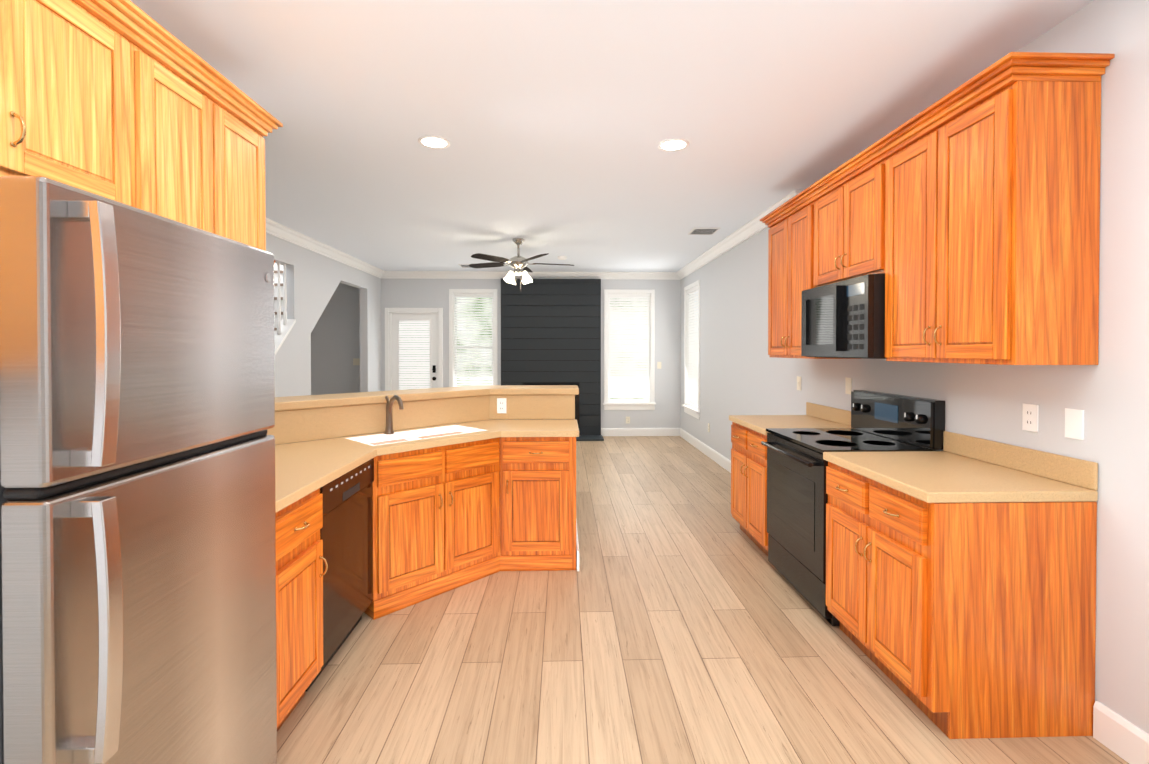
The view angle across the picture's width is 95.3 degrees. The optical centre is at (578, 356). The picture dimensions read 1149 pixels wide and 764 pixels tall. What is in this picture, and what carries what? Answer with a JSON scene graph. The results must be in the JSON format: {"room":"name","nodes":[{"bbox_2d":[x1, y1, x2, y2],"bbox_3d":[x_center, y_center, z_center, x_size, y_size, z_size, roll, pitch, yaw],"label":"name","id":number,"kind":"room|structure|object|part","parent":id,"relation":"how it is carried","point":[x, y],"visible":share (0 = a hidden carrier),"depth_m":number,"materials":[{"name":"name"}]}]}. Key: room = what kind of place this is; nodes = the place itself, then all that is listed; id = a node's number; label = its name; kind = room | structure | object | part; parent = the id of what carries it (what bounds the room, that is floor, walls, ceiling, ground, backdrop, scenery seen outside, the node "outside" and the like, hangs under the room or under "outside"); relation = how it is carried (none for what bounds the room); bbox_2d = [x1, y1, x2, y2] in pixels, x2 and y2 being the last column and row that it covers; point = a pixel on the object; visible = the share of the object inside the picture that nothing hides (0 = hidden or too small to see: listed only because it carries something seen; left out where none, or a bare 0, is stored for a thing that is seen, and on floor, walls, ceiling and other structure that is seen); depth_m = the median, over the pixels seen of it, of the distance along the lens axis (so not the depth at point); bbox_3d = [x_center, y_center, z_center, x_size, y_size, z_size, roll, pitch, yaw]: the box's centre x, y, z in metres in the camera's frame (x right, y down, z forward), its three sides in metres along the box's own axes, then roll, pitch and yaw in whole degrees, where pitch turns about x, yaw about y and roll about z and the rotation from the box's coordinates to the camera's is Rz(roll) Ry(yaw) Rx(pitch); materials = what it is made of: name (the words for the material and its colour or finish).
{"room":"kitchen","nodes":[
{"label":"kitchen","id":0,"kind":"room"},
{"bbox_2d":[266,233,380,396],"bbox_3d":[-3.173,0.026,3.473,0.120,2.740,10.400,0,1,-2],"label":"wall","id":1,"kind":"structure","parent":0,"point":[314,280],"depth_m":6.22,"materials":[{"name":"white paint"}]},
{"bbox_2d":[266,218,385,277],"bbox_3d":[-3.134,-1.314,5.861,0.100,0.110,5.600,0,1,-2],"label":"crown molding","id":2,"kind":"structure","parent":1,"relation":"attached to","point":[273,228],"depth_m":6.32,"materials":[{"name":"white wood"}]},
{"bbox_2d":[311,278,680,427],"bbox_3d":[-1.419,-0.030,8.786,6.280,2.740,0.120,0,1,-2],"label":"wall","id":3,"kind":"structure","parent":0,"point":[335,341],"depth_m":8.69,"materials":[{"name":"white paint"}]},
{"bbox_2d":[385,308,442,390],"bbox_3d":[-2.728,0.268,8.742,0.950,2.145,0.138,0,1,-2],"label":"back door","id":4,"kind":"structure","parent":3,"relation":"in","point":[413,348],"depth_m":8.71,"materials":[{"name":"white"}]},
{"bbox_2d":[449,289,497,386],"bbox_3d":[-1.748,-0.110,8.751,0.840,2.020,0.170,0,1,-2],"label":"window","id":5,"kind":"structure","parent":3,"relation":"in","point":[469,355],"depth_m":8.74,"materials":[{"name":"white glass"}]},
{"bbox_2d":[386,271,673,279],"bbox_3d":[-0.711,-1.344,8.683,4.870,0.110,0.100,0,1,-2],"label":"crown molding","id":6,"kind":"structure","parent":3,"relation":"attached to","point":[389,274],"depth_m":8.68,"materials":[{"name":"white"}]},
{"bbox_2d":[603,289,655,409],"bbox_3d":[0.856,-0.111,8.828,0.890,2.020,0.170,0,1,-2],"label":"window","id":7,"kind":"structure","parent":3,"relation":"in","point":[631,368],"depth_m":8.82,"materials":[{"name":"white glass"}]},
{"bbox_2d":[601,428,678,435],"bbox_3d":[1.032,1.272,8.804,1.300,0.135,0.016,0,1,-2],"label":"baseboard","id":8,"kind":"structure","parent":3,"relation":"attached to","point":[604,431],"depth_m":8.80,"materials":[{"name":"white wood"}]},
{"bbox_2d":[130,0,1093,271],"bbox_3d":[-1.204,-1.385,3.516,6.360,0.080,10.600,0,1,-2],"label":"ceiling","id":9,"kind":"structure","parent":0,"point":[554,122],"depth_m":2.77,"materials":[{"name":"white paint"}]},
{"bbox_2d":[418,136,449,148],"bbox_3d":[-0.901,-1.338,3.275,0.196,0.006,0.196,0,1,-2],"label":"recessed light","id":10,"kind":"object","parent":9,"relation":"in","point":[435,142],"visible":1,"depth_m":3.28,"materials":[{"name":"white"}]},
{"bbox_2d":[458,264,471,267],"bbox_3d":[-1.656,-1.385,8.005,0.300,0.013,0.300,0,1,-2],"label":"ceiling vent","id":11,"kind":"object","parent":9,"relation":"in","point":[462,265],"depth_m":7.95,"materials":[{"name":"white"}]},
{"bbox_2d":[469,238,573,283],"bbox_3d":[-0.684,-1.062,6.171,1.276,0.619,1.261,0,1,-2],"label":"ceiling fan","id":12,"kind":"object","parent":9,"relation":"hanging from","point":[518,263],"visible":1,"depth_m":6.08,"materials":[{"name":"silver metal"}]},
{"bbox_2d":[557,256,566,259],"bbox_3d":[-0.223,-1.364,7.247,0.130,0.040,0.130,0,1,-2],"label":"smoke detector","id":13,"kind":"object","parent":9,"relation":"attached to","point":[562,257],"visible":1,"depth_m":7.20,"materials":[{"name":"white plastic"}]},
{"bbox_2d":[658,138,688,151],"bbox_3d":[0.603,-1.339,3.319,0.196,0.006,0.196,0,1,-2],"label":"recessed light","id":14,"kind":"object","parent":9,"relation":"in","point":[671,145],"visible":1,"depth_m":3.31,"materials":[{"name":"white"}]},
{"bbox_2d":[688,227,720,234],"bbox_3d":[1.363,-1.361,5.693,0.280,0.013,0.300,0,1,-2],"label":"ceiling vent","id":15,"kind":"object","parent":9,"relation":"in","point":[703,230],"depth_m":5.66,"materials":[{"name":"white metal"}]},
{"bbox_2d":[277,436,1128,763],"bbox_3d":[-1.204,1.425,3.545,6.360,0.060,10.600,0,1,-2],"label":"floor","id":16,"kind":"structure","parent":0,"point":[677,618],"depth_m":2.35,"materials":[{"name":"brown wood"}]},
{"bbox_2d":[0,176,276,763],"bbox_3d":[-1.290,0.544,1.300,0.800,1.750,0.750,0,1,-2],"label":"fridge","id":17,"kind":"object","parent":16,"relation":"on","point":[137,515],"visible":1,"depth_m":1.12,"materials":[{"name":"grey metal"}]},
{"bbox_2d":[274,263,282,330],"bbox_3d":[-3.817,0.066,5.460,1.046,2.618,3.050,0,1,-2],"label":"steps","id":18,"kind":"structure","parent":16,"relation":"on","point":[275,287],"depth_m":6.32,"materials":[{"name":"white"}]},
{"bbox_2d":[274,260,295,354],"bbox_3d":[-3.223,-0.234,5.154,0.150,2.155,1.504,0,1,-2],"label":"balustrade","id":19,"kind":"object","parent":18,"relation":"on","point":[285,325],"visible":0.15,"depth_m":5.66,"materials":[{"name":"white"}]},
{"bbox_2d":[276,519,327,730],"bbox_3d":[-1.378,0.976,1.954,0.669,0.873,0.438,0,1,-2],"label":"base cabinet","id":20,"kind":"object","parent":16,"relation":"on","point":[299,546],"depth_m":1.96,"materials":[{"name":"brown wood"}]},
{"bbox_2d":[305,458,373,691],"bbox_3d":[-1.377,0.968,2.474,0.610,0.862,0.595,0,1,-2],"label":"dishwasher","id":21,"kind":"object","parent":16,"relation":"on","point":[346,533],"visible":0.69,"depth_m":2.44,"materials":[{"name":"black metal"}]},
{"bbox_2d":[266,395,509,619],"bbox_3d":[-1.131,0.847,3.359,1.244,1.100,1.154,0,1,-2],"label":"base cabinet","id":22,"kind":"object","parent":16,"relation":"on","point":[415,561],"depth_m":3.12,"materials":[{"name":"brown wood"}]},
{"bbox_2d":[275,419,578,518],"bbox_3d":[-0.858,0.508,2.838,1.761,0.040,2.184,0,1,-2],"label":"countertop","id":23,"kind":"structure","parent":22,"relation":"on","point":[527,472],"depth_m":3.14,"materials":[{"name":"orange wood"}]},
{"bbox_2d":[346,425,485,445],"bbox_3d":[-0.989,0.575,3.267,0.809,0.180,0.809,0,1,-2],"label":"sink","id":24,"kind":"object","parent":23,"relation":"in","point":[436,435],"depth_m":3.25,"materials":[{"name":"white ceramic"}]},
{"bbox_2d":[275,385,578,444],"bbox_3d":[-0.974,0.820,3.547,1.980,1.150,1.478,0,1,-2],"label":"countertop","id":25,"kind":"structure","parent":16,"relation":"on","point":[316,401],"depth_m":3.55,"materials":[{"name":"beige laminate"}]},
{"bbox_2d":[497,398,505,412],"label":"outlet","id":26,"kind":"object","parent":25,"relation":"attached to","point":[501,402],"depth_m":3.93,"materials":[{"name":"white plastic"}]},
{"bbox_2d":[510,395,573,418],"bbox_3d":[-0.349,0.383,3.952,0.648,0.184,0.013,0,1,-2],"label":"backsplash","id":27,"kind":"structure","parent":25,"relation":"attached to","point":[521,406],"depth_m":3.95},
{"bbox_2d":[576,519,578,570],"bbox_3d":[-0.011,1.325,3.758,0.016,0.135,0.716,0,1,-2],"label":"baseboard","id":28,"kind":"structure","parent":25,"relation":"attached to","point":[577,544],"depth_m":3.51,"materials":[{"name":"white wood"}]},
{"bbox_2d":[501,278,603,440],"bbox_3d":[-0.438,0.028,8.512,1.675,2.628,0.483,0,1,-2],"label":"accent wall","id":29,"kind":"structure","parent":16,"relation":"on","point":[550,331],"depth_m":8.67,"materials":[{"name":"black wood"}]},
{"bbox_2d":[729,418,767,555],"bbox_3d":[1.546,0.956,3.843,0.639,0.873,0.758,0,1,-2],"label":"base cabinet","id":30,"kind":"object","parent":16,"relation":"on","point":[748,455],"depth_m":3.76,"materials":[{"name":"brown wood"}]},
{"bbox_2d":[729,414,850,433],"bbox_3d":[1.543,0.497,3.840,0.644,0.040,0.763,0,1,-2],"label":"countertop","id":31,"kind":"structure","parent":30,"relation":"on","point":[759,422],"depth_m":3.83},
{"bbox_2d":[761,390,944,625],"bbox_3d":[1.541,0.807,3.081,0.693,1.163,0.757,0,1,-2],"label":"range","id":32,"kind":"object","parent":16,"relation":"on","point":[797,495],"visible":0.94,"depth_m":2.97,"materials":[{"name":"black metal"}]},
{"bbox_3d":[1.224,0.565,3.069,0.059,0.023,0.657,0,1,-2],"label":"handle","id":33,"kind":"part","parent":32,"relation":"part of","materials":[{"name":"black"}]},
{"bbox_2d":[823,458,1097,738],"bbox_3d":[1.591,0.972,2.317,0.639,0.873,0.770,0,1,-2],"label":"base cabinet","id":34,"kind":"object","parent":16,"relation":"on","point":[960,586],"depth_m":1.94,"materials":[{"name":"brown wood"}]},
{"bbox_2d":[823,450,1097,501],"bbox_3d":[1.588,0.513,2.310,0.644,0.040,0.775,0,1,-2],"label":"countertop","id":35,"kind":"structure","parent":34,"relation":"on","point":[933,475],"depth_m":2.16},
{"bbox_2d":[680,0,1148,733],"bbox_3d":[1.933,0.024,3.683,0.120,2.740,10.520,0,1,-2],"label":"wall","id":36,"kind":"structure","parent":0,"point":[742,372],"depth_m":1.94,"materials":[{"name":"white paint"}]},
{"bbox_2d":[682,280,699,418],"bbox_3d":[1.780,-0.102,8.020,0.170,2.020,0.960,0,1,-2],"label":"window","id":37,"kind":"structure","parent":36,"relation":"in","point":[693,411],"depth_m":8.40,"materials":[{"name":"white"}]},
{"bbox_2d":[687,286,697,408],"bbox_3d":[1.796,-0.133,8.020,0.077,1.813,0.772,0,1,-2],"label":"window blind","id":38,"kind":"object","parent":36,"relation":"in","point":[693,382],"depth_m":8.09,"materials":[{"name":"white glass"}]},
{"bbox_2d":[679,428,730,472],"bbox_3d":[1.781,1.296,6.537,0.016,0.135,4.595,0,1,-2],"label":"baseboard","id":39,"kind":"structure","parent":36,"relation":"attached to","point":[711,453],"depth_m":7.12,"materials":[{"name":"white wood"}]},
{"bbox_2d":[674,189,804,279],"bbox_3d":[1.741,-1.321,6.467,0.100,0.110,4.455,0,1,-2],"label":"crown molding","id":40,"kind":"structure","parent":36,"relation":"attached to","point":[751,228],"depth_m":5.93,"materials":[{"name":"white wood"}]},
{"bbox_2d":[797,376,800,390],"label":"outlet","id":41,"kind":"object","parent":36,"relation":"attached to","point":[798,378],"depth_m":4.37,"materials":[{"name":"white plastic"}]},
{"bbox_2d":[765,196,861,358],"bbox_3d":[1.697,-0.519,3.832,0.336,1.062,0.758,0,1,-2],"label":"upper cabinet","id":42,"kind":"object","parent":36,"relation":"attached to","point":[788,232],"depth_m":3.83,"materials":[{"name":"brown wood"}]},
{"bbox_2d":[808,152,879,288],"bbox_3d":[1.719,-0.738,3.070,0.336,0.607,0.762,0,1,-2],"label":"upper cabinet","id":43,"kind":"object","parent":36,"relation":"attached to","point":[844,217],"depth_m":3.03,"materials":[{"name":"brown wood"}]},
{"bbox_2d":[801,274,885,358],"bbox_3d":[1.640,-0.211,3.073,0.494,0.438,0.755,0,1,-2],"label":"microwave","id":44,"kind":"object","parent":43,"relation":"attached to","point":[844,319],"visible":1,"depth_m":2.90,"materials":[{"name":"black"}]},
{"bbox_2d":[845,377,851,393],"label":"outlet","id":45,"kind":"object","parent":36,"relation":"attached to","point":[848,381],"depth_m":3.62,"materials":[{"name":"white plastic"}]},
{"bbox_2d":[806,402,1097,489],"bbox_3d":[1.880,0.433,3.081,0.014,0.105,2.300,0,1,-2],"label":"backsplash","id":46,"kind":"structure","parent":36,"relation":"attached to","point":[1078,472],"depth_m":2.28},
{"bbox_2d":[876,68,1104,364],"bbox_3d":[1.742,-0.503,2.306,0.336,1.062,0.770,0,1,-2],"label":"upper cabinet","id":47,"kind":"object","parent":36,"relation":"attached to","point":[964,218],"depth_m":1.96,"materials":[{"name":"brown wood"}]},
{"bbox_2d":[1022,403,1038,431],"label":"outlet","id":48,"kind":"object","parent":36,"relation":"attached to","point":[1030,412],"depth_m":2.21,"materials":[{"name":"white plastic"}]},
{"bbox_2d":[1065,408,1083,439],"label":"light switch","id":49,"kind":"object","parent":36,"relation":"attached to","point":[1074,423],"depth_m":2.02,"materials":[{"name":"white plastic"}]},
{"bbox_2d":[1093,701,1148,763],"bbox_3d":[1.969,1.363,0.190,0.016,0.135,3.505,0,1,-2],"label":"baseboard","id":50,"kind":"structure","parent":36,"relation":"attached to","point":[1122,737],"depth_m":1.85,"materials":[{"name":"white wood"}]},
{"bbox_3d":[-1.736,0.057,0.564,0.120,2.740,4.500,0,1,-2],"label":"wall","id":51,"kind":"structure","parent":0,"visible":0},
{"bbox_2d":[0,0,143,209],"bbox_3d":[-1.545,-0.732,1.252,0.296,0.582,0.822,0,1,-2],"label":"upper cabinet","id":52,"kind":"object","parent":51,"relation":"attached to","point":[128,102],"depth_m":1.46,"materials":[{"name":"brown wood"}]},
{"bbox_2d":[144,32,271,250],"bbox_3d":[-1.568,-0.500,2.040,0.296,1.062,0.748,0,1,-2],"label":"upper cabinet","id":53,"kind":"object","parent":51,"relation":"attached to","point":[204,153],"depth_m":1.96,"materials":[{"name":"brown wood"}]},
{"label":"outside","id":54,"kind":"structure","parent":0,"visible":0},
{"bbox_2d":[457,298,646,398],"bbox_3d":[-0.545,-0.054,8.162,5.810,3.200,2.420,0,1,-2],"label":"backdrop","id":55,"kind":"structure","parent":54,"point":[491,339],"depth_m":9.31,"materials":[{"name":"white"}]}
]}

